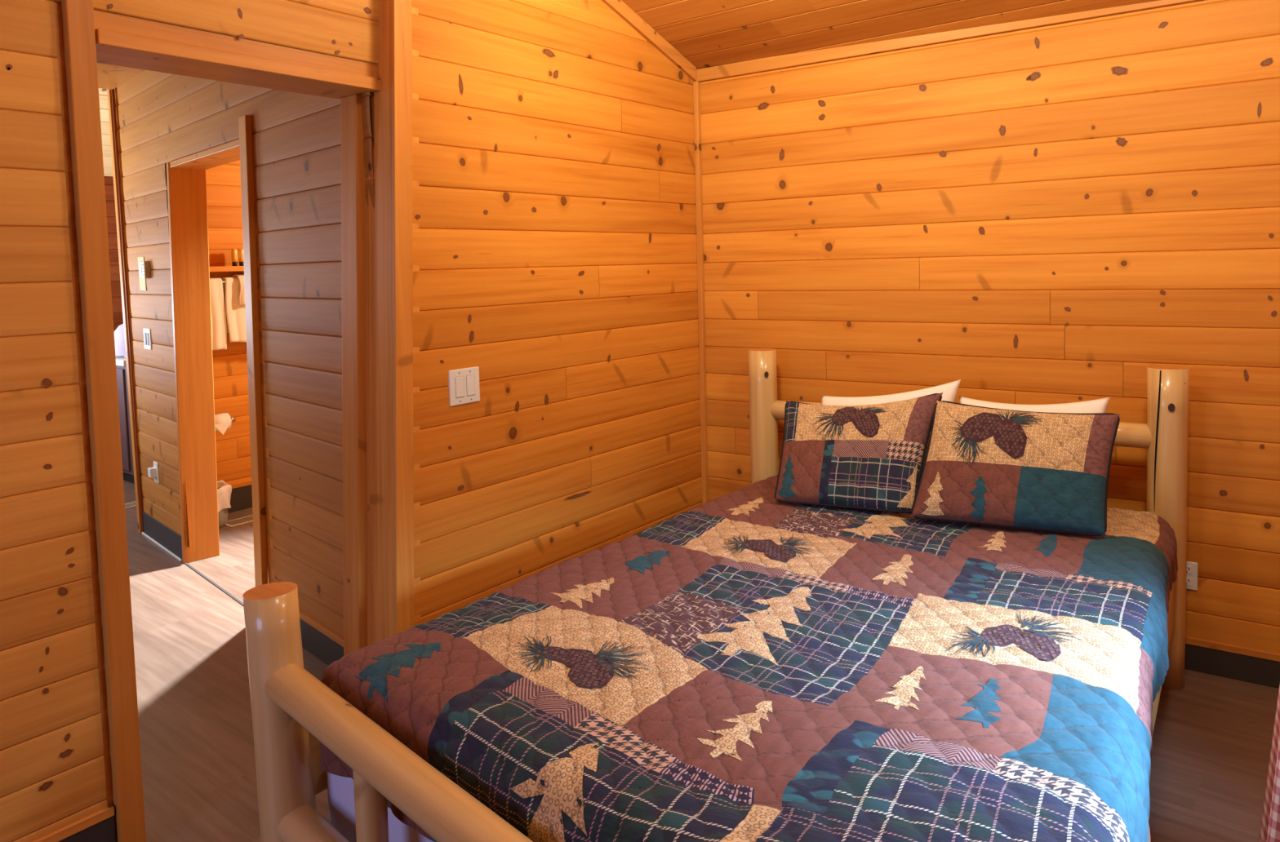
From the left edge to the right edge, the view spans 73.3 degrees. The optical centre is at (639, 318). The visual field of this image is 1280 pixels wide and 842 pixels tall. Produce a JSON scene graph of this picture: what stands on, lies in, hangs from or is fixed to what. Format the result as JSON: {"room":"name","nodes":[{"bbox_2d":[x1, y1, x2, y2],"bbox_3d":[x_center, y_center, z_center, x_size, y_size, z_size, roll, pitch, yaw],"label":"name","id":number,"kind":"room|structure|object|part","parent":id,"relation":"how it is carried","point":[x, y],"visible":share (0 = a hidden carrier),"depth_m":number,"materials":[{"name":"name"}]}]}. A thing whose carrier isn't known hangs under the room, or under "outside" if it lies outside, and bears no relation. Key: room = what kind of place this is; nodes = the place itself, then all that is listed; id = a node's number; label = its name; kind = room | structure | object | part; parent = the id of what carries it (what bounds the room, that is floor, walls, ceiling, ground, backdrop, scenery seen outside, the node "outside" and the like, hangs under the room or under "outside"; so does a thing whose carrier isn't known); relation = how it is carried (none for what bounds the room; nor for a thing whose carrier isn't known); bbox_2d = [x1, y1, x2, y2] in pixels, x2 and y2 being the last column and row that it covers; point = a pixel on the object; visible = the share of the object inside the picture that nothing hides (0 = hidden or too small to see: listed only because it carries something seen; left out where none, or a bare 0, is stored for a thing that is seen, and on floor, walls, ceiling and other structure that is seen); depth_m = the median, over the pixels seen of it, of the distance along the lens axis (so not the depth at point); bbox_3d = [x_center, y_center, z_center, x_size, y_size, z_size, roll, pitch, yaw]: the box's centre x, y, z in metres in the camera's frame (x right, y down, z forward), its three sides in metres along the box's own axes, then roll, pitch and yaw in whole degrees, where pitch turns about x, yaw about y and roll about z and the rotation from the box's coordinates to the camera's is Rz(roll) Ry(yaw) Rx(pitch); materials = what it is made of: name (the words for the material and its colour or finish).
{"room":"cabin bedroom","nodes":[
{"label":"cabin bedroom","id":0,"kind":"room"},
{"bbox_2d":[98,88,112,176],"bbox_3d":[-4.192,-1.444,5.045,2.520,0.838,6.200,1,5,38],"label":"ceiling","id":1,"kind":"structure","parent":0,"point":[104,109],"depth_m":6.27,"materials":[{"name":"brown wood"}]},
{"bbox_2d":[104,176,123,331],"bbox_3d":[-5.129,0.075,5.912,0.010,2.290,6.200,1,5,38],"label":"wall","id":2,"kind":"structure","parent":0,"point":[117,317],"depth_m":6.97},
{"bbox_2d":[97,62,145,89],"bbox_3d":[-1.228,-1.340,4.749,2.800,0.040,2.640,1,5,38],"label":"ceiling","id":3,"kind":"structure","parent":0,"point":[110,77],"depth_m":4.47,"materials":[{"name":"brown wood"}]},
{"bbox_2d":[115,87,251,484],"bbox_3d":[-2.166,-0.395,5.743,0.010,2.990,2.330,1,5,38],"label":"wall","id":4,"kind":"structure","parent":0,"point":[224,196],"depth_m":5.28,"materials":[{"name":"brown wood"}]},
{"bbox_2d":[208,266,244,279],"bbox_3d":[-2.338,-0.275,5.397,0.164,0.107,1.400,1,5,38],"label":"wall shelf","id":5,"kind":"object","parent":4,"relation":"attached to","point":[221,272],"visible":0.02,"depth_m":5.18,"materials":[{"name":"brown wood"}]},
{"bbox_2d":[231,248,237,266],"bbox_3d":[-2.466,-0.367,5.229,0.034,0.105,0.034,1,5,38],"label":"toiletry bottle","id":6,"kind":"object","parent":5,"relation":"on","point":[233,252],"visible":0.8,"depth_m":5.22,"materials":[{"name":"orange plastic"}]},
{"bbox_2d":[238,248,244,266],"bbox_3d":[-2.439,-0.370,5.262,0.034,0.105,0.034,1,5,38],"label":"toiletry bottle","id":7,"kind":"object","parent":5,"relation":"on","point":[240,251],"visible":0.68,"depth_m":5.25,"materials":[{"name":"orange plastic"}]},
{"bbox_2d":[230,417,235,422],"bbox_3d":[-2.512,0.619,5.241,0.117,0.036,0.042,1,5,38],"label":"paper holder","id":8,"kind":"object","parent":4,"relation":"attached to","point":[233,419],"visible":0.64,"depth_m":5.21,"materials":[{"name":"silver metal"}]},
{"bbox_2d":[214,413,231,435],"bbox_3d":[-2.526,0.638,5.154,0.104,0.120,0.110,1,5,38],"label":"toilet paper roll","id":9,"kind":"object","parent":8,"relation":"on","point":[223,422],"visible":0.63,"depth_m":5.13,"materials":[{"name":"white paper"}]},
{"bbox_2d":[227,480,252,513],"bbox_3d":[-2.152,1.080,5.796,0.018,0.169,2.200,1,5,38],"label":"baseboard","id":10,"kind":"structure","parent":4,"relation":"attached to","point":[241,499],"depth_m":5.36,"materials":[{"name":"grey plastic"}]},
{"bbox_3d":[-2.394,-0.235,5.380,0.098,0.023,1.000,1,5,38],"label":"towel bar","id":11,"kind":"object","parent":4,"relation":"attached to","visible":0},
{"bbox_2d":[209,277,226,351],"bbox_3d":[-2.571,-0.017,5.082,0.061,0.435,0.239,1,5,38],"label":"bath towel","id":12,"kind":"object","parent":11,"relation":"hanging from","point":[218,313],"visible":0.23,"depth_m":5.12,"materials":[{"name":"white fabric"}]},
{"bbox_2d":[222,276,246,342],"bbox_3d":[-2.376,-0.046,5.327,0.061,0.421,0.397,1,5,38],"label":"bath towel","id":13,"kind":"object","parent":11,"relation":"hanging from","point":[235,313],"visible":0.33,"depth_m":5.20,"materials":[{"name":"white fabric"}]},
{"bbox_2d":[231,274,244,305],"bbox_3d":[-2.388,-0.177,5.308,0.129,0.188,0.227,1,5,38],"label":"bath towel","id":14,"kind":"object","parent":13,"relation":"on","point":[241,277],"visible":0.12,"depth_m":5.20,"materials":[{"name":"white fabric"}]},
{"bbox_2d":[0,0,379,841],"bbox_3d":[-1.890,-0.243,1.557,0.202,3.320,3.245,1,5,38],"label":"wall","id":15,"kind":"structure","parent":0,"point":[55,770],"depth_m":2.04,"materials":[{"name":"brown wood"}]},
{"bbox_2d":[33,804,115,841],"bbox_3d":[-2.033,1.369,1.262,0.018,0.146,2.300,1,5,38],"label":"baseboard","id":16,"kind":"structure","parent":15,"relation":"attached to","point":[99,827],"depth_m":2.11,"materials":[{"name":"grey plastic"}]},
{"bbox_2d":[114,70,374,639],"bbox_3d":[-1.880,-0.311,3.817,0.010,3.005,2.953,-5,5,-44],"label":"wall","id":17,"kind":"structure","parent":0,"point":[164,117],"depth_m":3.37,"materials":[{"name":"brown wood"}]},
{"bbox_2d":[106,88,143,533],"bbox_3d":[-2.899,-0.215,4.919,0.120,2.900,0.131,-5,5,-44],"label":"trim","id":18,"kind":"structure","parent":17,"relation":"attached to","point":[108,91],"depth_m":4.88,"materials":[{"name":"brown wood"}]},
{"bbox_2d":[137,257,146,290],"bbox_3d":[-2.687,-0.238,4.639,0.003,0.180,0.121,-5,5,-44],"label":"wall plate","id":19,"kind":"object","parent":17,"relation":"attached to","point":[142,281],"visible":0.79,"depth_m":4.64,"materials":[{"name":"white plastic"}]},
{"bbox_2d":[139,261,151,278],"bbox_3d":[-2.619,-0.255,4.556,0.038,0.090,0.085,-5,5,-44],"label":"thermostat","id":20,"kind":"object","parent":17,"relation":"attached to","point":[144,266],"visible":1,"depth_m":4.53,"materials":[{"name":"beige plastic"}]},
{"bbox_2d":[142,328,152,350],"bbox_3d":[-2.655,0.114,4.641,0.017,0.115,0.120,-5,5,-44],"label":"switch","id":21,"kind":"object","parent":17,"relation":"attached to","point":[147,332],"visible":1,"depth_m":4.62,"materials":[{"name":"white plastic"}]},
{"bbox_2d":[147,461,159,483],"bbox_3d":[-2.639,0.841,4.670,0.043,0.112,0.073,-5,5,-44],"label":"hall outlet","id":22,"kind":"object","parent":17,"relation":"attached to","point":[153,472],"visible":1,"depth_m":4.66,"materials":[{"name":"white plastic"}]},
{"bbox_3d":[-2.629,0.840,4.679,0.014,0.112,0.072,-5,5,-44],"label":"plate","id":23,"kind":"part","parent":22,"relation":"part of","materials":[{"name":"white plastic"}]},
{"bbox_2d":[142,511,182,559],"bbox_3d":[-2.591,1.180,4.670,0.015,0.130,0.711,-5,5,-44],"label":"baseboard","id":24,"kind":"structure","parent":17,"relation":"attached to","point":[157,531],"depth_m":4.64,"materials":[{"name":"grey plastic"}]},
{"bbox_2d":[142,532,182,562],"bbox_3d":[-2.601,1.240,4.668,0.009,0.012,0.701,-5,5,-44],"label":"trim","id":25,"kind":"structure","parent":17,"relation":"attached to","point":[143,533],"depth_m":4.64,"materials":[{"name":"white plastic"}]},
{"bbox_2d":[166,162,219,564],"bbox_3d":[-2.259,0.244,4.354,0.172,2.020,0.151,-5,5,-44],"label":"door","id":26,"kind":"structure","parent":17,"relation":"attached to","point":[186,188],"depth_m":4.34,"materials":[{"name":"brown wood"}]},
{"bbox_2d":[168,139,239,169],"bbox_3d":[-1.881,-0.737,3.885,0.166,0.027,1.079,-5,5,-44],"label":"trim","id":27,"kind":"structure","parent":17,"relation":"attached to","point":[228,153],"depth_m":3.92,"materials":[{"name":"brown wood"}]},
{"bbox_2d":[184,563,243,605],"bbox_3d":[-1.946,1.268,4.009,0.012,0.004,1.079,-5,5,-44],"label":"trim","id":28,"kind":"structure","parent":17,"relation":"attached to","point":[186,564],"depth_m":4.07,"materials":[{"name":"grey metal"}]},
{"bbox_2d":[238,115,267,586],"bbox_3d":[-1.591,0.238,3.546,0.026,2.100,0.176,-5,5,-44],"label":"trim","id":29,"kind":"structure","parent":17,"relation":"attached to","point":[245,123],"depth_m":3.52,"materials":[{"name":"brown wood"}]},
{"bbox_2d":[253,162,276,583],"bbox_3d":[-1.497,0.283,3.587,0.160,2.000,0.081,-5,5,-44],"label":"trim","id":30,"kind":"structure","parent":17,"relation":"attached to","point":[271,573],"depth_m":3.55,"materials":[{"name":"brown wood"}]},
{"bbox_2d":[299,611,343,666],"bbox_3d":[-1.255,1.227,3.306,0.018,0.139,0.750,-5,5,-44],"label":"baseboard","id":31,"kind":"structure","parent":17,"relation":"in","point":[325,645],"depth_m":3.25,"materials":[{"name":"grey plastic"}]},
{"bbox_2d":[364,177,370,646],"bbox_3d":[-0.869,0.295,2.826,0.030,2.037,0.149,1,5,38],"label":"trim","id":32,"kind":"structure","parent":17,"relation":"attached to","point":[366,179],"depth_m":2.81,"materials":[{"name":"brown wood"}]},
{"bbox_2d":[411,0,702,626],"bbox_3d":[-0.259,-0.213,3.353,0.011,2.785,1.787,1,5,38],"label":"wall","id":33,"kind":"structure","parent":0,"point":[553,202],"depth_m":3.23,"materials":[{"name":"brown wood"}]},
{"bbox_2d":[60,0,420,841],"bbox_3d":[-1.096,-0.262,2.508,0.271,3.200,1.012,1,5,38],"label":"door frame","id":34,"kind":"structure","parent":33,"relation":"attached to","point":[77,15],"depth_m":2.41,"materials":[{"name":"brown wood"}]},
{"bbox_2d":[391,0,413,635],"bbox_3d":[-0.750,-0.113,2.717,0.016,2.860,0.199,1,5,38],"label":"trim","id":35,"kind":"structure","parent":33,"relation":"attached to","point":[401,10],"depth_m":2.71,"materials":[{"name":"brown wood"}]},
{"bbox_2d":[447,366,479,406],"bbox_3d":[-0.600,0.233,2.930,0.016,0.121,0.130,1,5,38],"label":"light switch","id":36,"kind":"object","parent":33,"relation":"attached to","point":[463,384],"visible":1,"depth_m":2.92,"materials":[{"name":"white plastic"}]},
{"bbox_2d":[601,0,696,80],"bbox_3d":[-0.562,-1.490,2.919,0.028,0.964,2.582,1,5,38],"label":"trim","id":37,"kind":"structure","parent":33,"relation":"attached to","point":[620,7],"depth_m":3.69,"materials":[{"name":"brown wood"}]},
{"bbox_2d":[123,480,1279,841],"bbox_3d":[-1.880,1.334,3.440,8.600,0.060,6.600,1,5,38],"label":"floor","id":38,"kind":"structure","parent":0,"point":[1212,737],"depth_m":2.73,"materials":[{"name":"laminate"}]},
{"bbox_2d":[115,355,134,484],"bbox_3d":[-3.325,0.689,6.674,0.640,0.900,1.450,1,5,38],"label":"base cabinet","id":39,"kind":"object","parent":38,"relation":"on","point":[121,366],"visible":0.19,"depth_m":6.03,"materials":[{"name":"grey wood"}]},
{"bbox_2d":[115,355,126,366],"bbox_3d":[-3.335,0.260,6.647,0.640,0.040,1.450,1,5,38],"label":"countertop","id":40,"kind":"structure","parent":39,"relation":"on","point":[120,360],"depth_m":5.94,"materials":[{"name":"white laminate"}]},
{"bbox_2d":[114,324,125,357],"bbox_3d":[-3.616,0.144,6.208,0.360,0.260,0.360,1,5,38],"label":"lamp","id":41,"kind":"object","parent":40,"relation":"on","point":[119,341],"visible":0.16,"depth_m":6.05,"materials":[{"name":"white laminate"}]},
{"bbox_3d":[-3.748,0.713,6.139,0.400,0.720,0.015,1,5,38],"label":"panel","id":42,"kind":"part","parent":39,"relation":"part of","materials":[{"name":"wood"}]},
{"bbox_2d":[124,501,136,509],"bbox_3d":[-3.252,1.201,5.603,0.120,0.006,0.300,0,4,27],"label":"floor vent","id":43,"kind":"object","parent":38,"relation":"in","point":[129,505],"visible":0.28,"depth_m":5.52,"materials":[{"name":"beige paint"}]},
{"bbox_2d":[124,502,134,507],"bbox_3d":[-3.256,1.200,5.595,0.080,0.001,0.232,0,4,27],"label":"grille","id":44,"kind":"object","parent":43,"relation":"attached to","point":[131,504],"depth_m":5.54,"materials":[{"name":"beige paint"}]},
{"bbox_2d":[217,480,231,528],"bbox_3d":[-2.525,1.099,5.038,0.250,0.243,0.250,1,5,38],"label":"waste bin","id":45,"kind":"object","parent":38,"relation":"on","point":[224,490],"visible":0.33,"depth_m":5.01,"materials":[{"name":"white plastic"}]},
{"bbox_2d":[225,515,253,527],"bbox_3d":[-2.321,1.204,5.185,0.130,0.006,0.360,1,5,38],"label":"floor vent","id":46,"kind":"object","parent":38,"relation":"in","point":[248,519],"visible":0.42,"depth_m":5.10,"materials":[{"name":"beige metal"}]},
{"bbox_2d":[226,515,253,524],"bbox_3d":[-2.326,1.202,5.178,0.090,0.001,0.292,1,5,38],"label":"grille","id":47,"kind":"object","parent":46,"relation":"attached to","point":[248,519],"depth_m":5.11,"materials":[{"name":"beige metal"}]},
{"bbox_2d":[242,348,1189,841],"bbox_3d":[0.460,0.769,2.364,1.725,1.088,2.593,1,5,38],"label":"bed","id":48,"kind":"object","parent":38,"relation":"on","point":[293,712],"visible":0.44,"depth_m":1.95,"materials":[{"name":"beige wood"}]},
{"bbox_3d":[-0.831,0.998,2.002,0.154,0.740,0.124,1,5,38],"label":"footboard post","id":49,"kind":"part","parent":48,"relation":"part of","materials":[{"name":"beige wood"}]},
{"bbox_3d":[-0.275,1.191,1.489,1.536,0.111,0.088,2,5,43],"label":"footboard rail","id":50,"kind":"part","parent":48,"relation":"part of","materials":[{"name":"beige wood"}]},
{"bbox_3d":[-0.137,0.981,2.888,0.040,0.185,2.147,1,5,38],"label":"rail","id":51,"kind":"part","parent":48,"relation":"part of","materials":[{"name":"brown wood"}]},
{"bbox_2d":[326,772,433,841],"bbox_3d":[0.473,1.096,2.361,1.556,0.230,2.200,1,5,38],"label":"box spring","id":52,"kind":"object","parent":48,"relation":"on","point":[340,792],"visible":0.02,"depth_m":1.98,"materials":[{"name":"fabric"}]},
{"bbox_3d":[-0.283,0.882,1.470,1.537,0.154,0.223,1,5,38],"label":"footboard rail","id":53,"kind":"part","parent":48,"relation":"part of","materials":[{"name":"beige wood"}]},
{"bbox_3d":[0.546,0.679,3.757,0.128,1.086,0.127,1,5,38],"label":"headboard post","id":54,"kind":"part","parent":48,"relation":"part of","materials":[{"name":"beige wood"}]},
{"bbox_3d":[1.157,0.399,3.312,1.501,0.102,0.085,1,4,35],"label":"headboard rail","id":55,"kind":"part","parent":48,"relation":"part of","materials":[{"name":"beige wood"}]},
{"bbox_3d":[1.074,1.011,1.897,0.040,0.185,2.376,1,4,35],"label":"rail","id":56,"kind":"part","parent":48,"relation":"part of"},
{"bbox_3d":[1.773,0.704,2.899,0.121,1.080,0.120,1,5,38],"label":"headboard post","id":57,"kind":"part","parent":48,"relation":"part of","materials":[{"name":"beige wood"}]},
{"bbox_3d":[1.448,0.984,1.515,0.460,0.709,0.520,1,5,38],"label":"side table","id":58,"kind":"object","parent":38,"relation":"on","visible":0},
{"bbox_2d":[1258,684,1279,841],"bbox_3d":[1.446,0.909,1.505,0.608,0.570,0.676,1,5,38],"label":"gingham cloth","id":59,"kind":"object","parent":58,"relation":"on","point":[1269,832],"visible":1,"depth_m":1.78,"materials":[{"name":"red fabric"}]},
{"bbox_2d":[622,0,1158,69],"bbox_3d":[-0.229,-1.384,1.012,3.060,1.037,5.702,1,5,38],"label":"ceiling","id":60,"kind":"structure","parent":0,"point":[708,33],"depth_m":3.43,"materials":[{"name":"brown wood"}]},
{"bbox_2d":[699,0,1279,654],"bbox_3d":[1.505,0.007,3.213,2.950,2.275,0.011,1,4,34],"label":"wall","id":61,"kind":"structure","parent":0,"point":[1060,213],"depth_m":3.19,"materials":[{"name":"brown wood"}]},
{"bbox_2d":[693,81,708,504],"bbox_3d":[0.288,0.010,4.027,0.024,2.200,0.025,1,5,38],"label":"trim","id":62,"kind":"structure","parent":61,"relation":"attached to","point":[696,85],"depth_m":4.01,"materials":[{"name":"brown wood"}]},
{"bbox_2d":[693,0,1200,81],"bbox_3d":[1.465,-1.096,3.145,2.970,0.056,0.026,1,4,34],"label":"trim","id":63,"kind":"structure","parent":61,"relation":"attached to","point":[786,60],"depth_m":3.43,"materials":[{"name":"brown wood"}]},
{"bbox_2d":[1186,561,1197,591],"bbox_3d":[1.908,0.898,3.003,0.066,0.098,0.016,1,4,34],"label":"wall outlet","id":64,"kind":"object","parent":61,"relation":"attached to","point":[1192,567],"visible":0.52,"depth_m":2.99,"materials":[{"name":"white plastic"}]},
{"bbox_2d":[1186,577,1191,586],"bbox_3d":[1.907,0.919,3.001,0.034,0.030,0.007,1,4,34],"label":"socket","id":65,"kind":"object","parent":64,"relation":"attached to","point":[1188,580],"depth_m":2.99,"materials":[{"name":"white plastic"}]},
{"bbox_2d":[1186,565,1192,574],"bbox_3d":[1.906,0.877,2.998,0.034,0.030,0.007,1,4,34],"label":"socket","id":66,"kind":"object","parent":64,"relation":"attached to","point":[1189,568],"depth_m":2.99,"materials":[{"name":"white plastic"}]},
{"bbox_2d":[1184,636,1279,688],"bbox_3d":[1.532,1.169,3.281,2.950,0.116,0.018,1,4,34],"label":"baseboard","id":67,"kind":"structure","parent":61,"relation":"attached to","point":[1216,659],"depth_m":2.94,"materials":[{"name":"grey plastic"}]},
{"bbox_3d":[0.510,0.863,2.330,1.468,0.233,2.173,1,5,38],"label":"mattress","id":68,"kind":"object","parent":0,"visible":0},
{"bbox_2d":[320,475,1177,841],"bbox_3d":[0.536,0.857,2.310,1.670,0.303,2.407,1,5,38],"label":"patchwork quilt","id":69,"kind":"object","parent":68,"relation":"on","point":[744,664],"visible":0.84,"depth_m":1.80,"materials":[{"name":"multicoloured fabric"}]},
{"bbox_2d":[774,392,942,513],"bbox_3d":[0.762,0.464,3.079,0.579,0.382,0.285,0,4,27],"label":"quilted pillow","id":70,"kind":"object","parent":69,"relation":"on","point":[864,457],"visible":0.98,"depth_m":3.02,"materials":[{"name":"multicoloured fabric"}]},
{"bbox_2d":[821,379,960,475],"bbox_3d":[0.897,0.428,3.235,0.559,0.404,0.189,1,4,33],"label":"pillow","id":71,"kind":"object","parent":69,"relation":"on","point":[949,390],"visible":0.15,"depth_m":3.22,"materials":[{"name":"fabric"}]},
{"bbox_2d":[911,400,1119,536],"bbox_3d":[1.212,0.477,2.792,0.610,0.363,0.242,0,4,28],"label":"quilted pillow","id":72,"kind":"object","parent":69,"relation":"on","point":[983,466],"visible":1,"depth_m":2.74,"materials":[{"name":"multicoloured fabric"}]},
{"bbox_2d":[959,395,1109,413],"bbox_3d":[1.325,0.451,2.955,0.491,0.371,0.188,1,4,35],"label":"pillow","id":73,"kind":"object","parent":69,"relation":"on","point":[1098,406],"visible":0.07,"depth_m":2.93,"materials":[{"name":"fabric"}]}
]}

